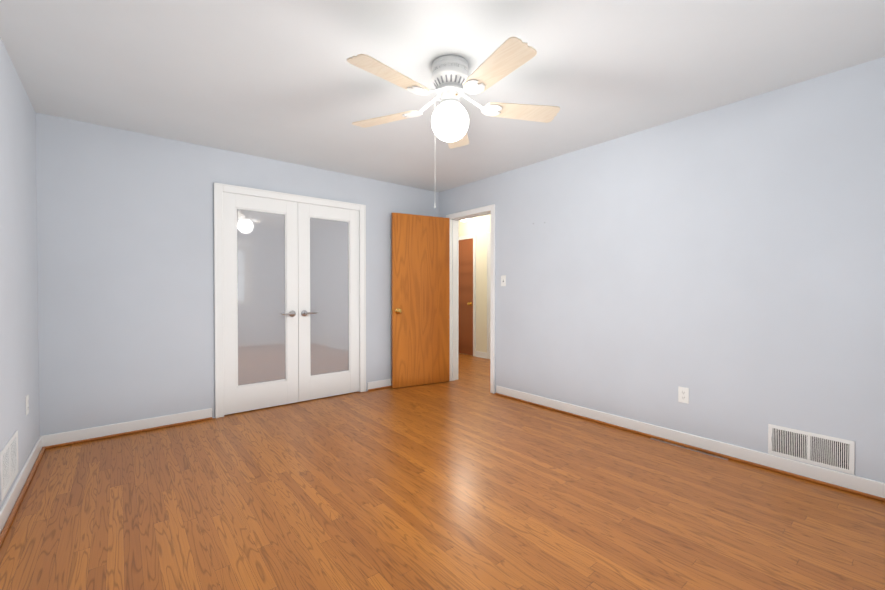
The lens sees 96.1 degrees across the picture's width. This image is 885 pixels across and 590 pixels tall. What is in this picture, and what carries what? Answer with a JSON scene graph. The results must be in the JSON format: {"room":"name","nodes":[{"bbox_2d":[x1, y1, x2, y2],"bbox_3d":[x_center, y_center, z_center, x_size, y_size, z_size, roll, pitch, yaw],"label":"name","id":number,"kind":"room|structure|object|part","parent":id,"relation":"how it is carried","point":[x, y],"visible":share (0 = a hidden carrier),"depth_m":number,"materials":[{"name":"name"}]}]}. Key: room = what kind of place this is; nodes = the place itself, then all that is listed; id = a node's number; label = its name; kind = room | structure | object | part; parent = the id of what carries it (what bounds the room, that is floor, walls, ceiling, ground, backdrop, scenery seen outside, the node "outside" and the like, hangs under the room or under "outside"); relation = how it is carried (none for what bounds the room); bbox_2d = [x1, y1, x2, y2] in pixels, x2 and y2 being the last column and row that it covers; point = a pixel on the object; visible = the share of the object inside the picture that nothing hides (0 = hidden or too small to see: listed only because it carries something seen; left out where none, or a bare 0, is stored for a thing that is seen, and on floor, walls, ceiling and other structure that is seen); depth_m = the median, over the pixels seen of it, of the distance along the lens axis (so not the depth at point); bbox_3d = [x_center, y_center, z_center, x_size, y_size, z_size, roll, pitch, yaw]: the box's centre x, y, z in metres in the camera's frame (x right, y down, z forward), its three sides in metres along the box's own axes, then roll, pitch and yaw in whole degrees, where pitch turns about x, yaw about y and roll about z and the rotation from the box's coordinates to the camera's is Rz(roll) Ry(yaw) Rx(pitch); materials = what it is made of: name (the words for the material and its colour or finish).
{"room":"empty bedroom","nodes":[
{"label":"empty bedroom","id":0,"kind":"room"},
{"bbox_2d":[0,37,39,508],"bbox_3d":[-1.493,-0.072,1.031,0.120,2.400,4.800,-1,1,-39],"label":"wall","id":1,"kind":"structure","parent":0,"point":[19,361],"depth_m":2.28,"materials":[{"name":"blue paint"}]},
{"bbox_2d":[0,430,17,500],"bbox_3d":[-2.239,0.871,2.060,0.007,0.235,0.400,-1,1,-39],"label":"air vent","id":2,"kind":"object","parent":1,"relation":"in","point":[8,462],"visible":0.98,"depth_m":2.03,"materials":[{"name":"white metal"}]},
{"bbox_2d":[0,435,47,545],"bbox_3d":[-1.434,1.080,1.093,0.032,0.096,4.560,-1,1,-39],"label":"baseboard","id":3,"kind":"structure","parent":1,"relation":"attached to","point":[14,498],"depth_m":2.20,"materials":[{"name":"white paint"}]},
{"bbox_2d":[26,395,28,415],"bbox_3d":[-2.567,0.680,2.461,0.007,0.115,0.070,-1,1,-39],"label":"electrical outlet","id":4,"kind":"object","parent":1,"relation":"attached to","point":[27,404],"visible":1,"depth_m":2.45,"materials":[{"name":"white plastic"}]},
{"bbox_2d":[36,113,438,435],"bbox_3d":[-1.504,-0.109,4.039,3.660,2.400,0.120,-1,1,-39],"label":"wall","id":5,"kind":"structure","parent":0,"point":[125,260],"depth_m":3.21,"materials":[{"name":"blue paint"}]},
{"bbox_2d":[48,408,211,448],"bbox_3d":[-2.433,1.053,3.199,1.020,0.096,0.032,-1,1,-39],"label":"baseboard","id":6,"kind":"structure","parent":5,"relation":"attached to","point":[125,428],"depth_m":3.14,"materials":[{"name":"white paint"}]},
{"bbox_2d":[223,192,298,414],"bbox_3d":[-1.711,0.077,3.782,0.686,2.013,0.098,-1,1,-39],"label":"french door","id":7,"kind":"structure","parent":5,"relation":"in","point":[260,273],"depth_m":3.79,"materials":[{"name":"white paint"}]},
{"bbox_2d":[214,182,365,417],"bbox_3d":[-1.480,0.045,4.044,1.490,2.090,0.144,-1,1,-39],"label":"door frame","id":8,"kind":"structure","parent":5,"relation":"attached to","point":[220,189],"depth_m":3.61,"materials":[{"name":"white paint"}]},
{"bbox_2d":[298,202,359,401],"bbox_3d":[-1.177,0.072,4.217,0.686,2.013,0.098,-1,1,-39],"label":"french door","id":9,"kind":"structure","parent":5,"relation":"in","point":[328,301],"depth_m":4.22,"materials":[{"name":"white paint"}]},
{"bbox_2d":[367,378,391,390],"bbox_3d":[-0.431,1.033,4.810,1.040,0.096,0.060,-1,1,-39],"label":"baseboard","id":10,"kind":"structure","parent":5,"relation":"attached to","point":[381,384],"depth_m":4.59,"materials":[{"name":"white paint"}]},
{"bbox_2d":[0,353,884,589],"bbox_3d":[-0.199,1.145,3.671,5.440,0.100,7.240,-1,1,-39],"label":"floor","id":11,"kind":"structure","parent":0,"point":[467,480],"depth_m":2.07,"materials":[{"name":"brown wood"}]},
{"bbox_2d":[650,438,727,459],"bbox_3d":[1.760,1.103,2.867,0.028,0.004,0.500,-1,1,-39],"label":"floor strip","id":12,"kind":"object","parent":11,"relation":"on","point":[690,449],"visible":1,"depth_m":2.84,"materials":[{"name":"brown wood"}]},
{"bbox_2d":[0,0,884,191],"bbox_3d":[-0.199,-1.355,3.640,5.440,0.100,7.240,-1,1,-39],"label":"ceiling","id":13,"kind":"structure","parent":0,"point":[282,80],"depth_m":2.23,"materials":[{"name":"paint"}]},
{"bbox_2d":[347,37,559,207],"bbox_3d":[0.035,-0.888,2.200,1.228,0.796,1.236,-1,1,-39],"label":"fan","id":14,"kind":"object","parent":13,"relation":"hanging from","point":[452,80],"visible":1,"depth_m":2.14,"materials":[{"name":"beige wood"}]},
{"bbox_3d":[-0.186,-1.087,1.959,0.582,0.094,0.182,-1,1,-39],"label":"blade","id":15,"kind":"part","parent":14,"relation":"part of","materials":[{"name":"brown wood"}]},
{"bbox_3d":[-0.296,-1.092,2.369,0.321,0.094,0.551,-1,1,-39],"label":"blade","id":16,"kind":"part","parent":14,"relation":"part of","materials":[{"name":"brown wood"}]},
{"bbox_3d":[0.043,-1.170,2.228,0.210,0.234,0.210,-1,1,-39],"label":"motor","id":17,"kind":"part","parent":14,"relation":"part of","materials":[{"name":"white metal"}]},
{"bbox_3d":[0.043,-0.969,2.230,0.210,0.210,0.210,-1,1,-39],"label":"globe","id":18,"kind":"part","parent":14,"relation":"part of","materials":[{"name":"white glass"}]},
{"bbox_3d":[0.087,-1.095,2.597,0.467,0.094,0.452,-1,1,-39],"label":"blade","id":19,"kind":"part","parent":14,"relation":"part of","materials":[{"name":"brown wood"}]},
{"bbox_3d":[0.197,-1.086,1.908,0.197,0.094,0.581,-1,1,-39],"label":"blade","id":20,"kind":"part","parent":14,"relation":"part of","materials":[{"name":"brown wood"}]},
{"bbox_3d":[0.406,-1.091,2.284,0.542,0.094,0.340,-1,1,-39],"label":"blade","id":21,"kind":"part","parent":14,"relation":"part of","materials":[{"name":"brown wood"}]},
{"bbox_2d":[459,214,490,355],"bbox_3d":[-0.105,-0.127,5.409,0.008,2.400,4.640,-1,1,-39],"label":"wall","id":22,"kind":"structure","parent":0,"point":[480,227],"depth_m":4.70,"materials":[{"name":"beige paint"}]},
{"bbox_2d":[458,238,472,354],"bbox_3d":[0.271,0.032,7.135,0.077,2.024,0.752,-1,1,-39],"label":"hall door","id":23,"kind":"structure","parent":22,"relation":"in","point":[465,344],"depth_m":7.00,"materials":[{"name":"brown wood"}]},
{"bbox_2d":[459,232,490,358],"bbox_3d":[0.659,0.010,6.703,0.024,2.094,2.028,-1,1,-39],"label":"trim","id":24,"kind":"structure","parent":22,"relation":"attached to","point":[473,236],"depth_m":6.80,"materials":[{"name":"white paint"}]},
{"bbox_2d":[475,351,486,358],"bbox_3d":[0.985,1.014,6.309,0.032,0.096,4.400,-1,1,-39],"label":"baseboard","id":25,"kind":"structure","parent":22,"relation":"attached to","point":[481,354],"depth_m":6.71,"materials":[{"name":"white paint"}]},
{"bbox_2d":[439,57,884,482],"bbox_3d":[1.439,-0.102,3.416,0.120,2.400,4.800,-1,1,-39],"label":"wall","id":26,"kind":"structure","parent":0,"point":[725,264],"depth_m":2.76,"materials":[{"name":"blue paint"}]},
{"bbox_2d":[446,204,494,393],"bbox_3d":[0.368,0.042,4.738,0.172,2.080,0.830,-1,1,-39],"label":"door frame","id":27,"kind":"structure","parent":26,"relation":"attached to","point":[455,218],"depth_m":4.99,"materials":[{"name":"white paint"}]},
{"bbox_2d":[391,212,449,387],"bbox_3d":[-0.247,0.062,4.769,0.763,2.022,0.169,0,1,-29],"label":"wood door","id":28,"kind":"structure","parent":27,"relation":"attached to","point":[420,299],"depth_m":4.74,"materials":[{"name":"brown wood"}]},
{"bbox_2d":[501,275,505,285],"bbox_3d":[0.652,-0.152,4.277,0.015,0.115,0.070,-1,1,-39],"label":"light switch","id":29,"kind":"object","parent":26,"relation":"attached to","point":[503,280],"visible":1,"depth_m":4.28,"materials":[{"name":"white plastic"}]},
{"bbox_2d":[678,386,688,403],"bbox_3d":[1.769,0.735,2.921,0.007,0.115,0.070,-1,1,-39],"label":"electrical outlet","id":30,"kind":"object","parent":26,"relation":"attached to","point":[683,394],"visible":1,"depth_m":2.92,"materials":[{"name":"white plastic"}]},
{"bbox_2d":[495,385,884,501],"bbox_3d":[1.683,1.056,3.011,0.032,0.096,3.480,-1,1,-39],"label":"baseboard","id":31,"kind":"structure","parent":26,"relation":"attached to","point":[864,487],"depth_m":2.72,"materials":[{"name":"white paint"}]},
{"bbox_2d":[768,424,854,474],"bbox_3d":[2.198,0.918,2.390,0.014,0.190,0.385,-1,1,-39],"label":"air vent","id":32,"kind":"object","parent":26,"relation":"in","point":[830,452],"visible":1,"depth_m":2.38,"materials":[{"name":"white metal"}]}
]}

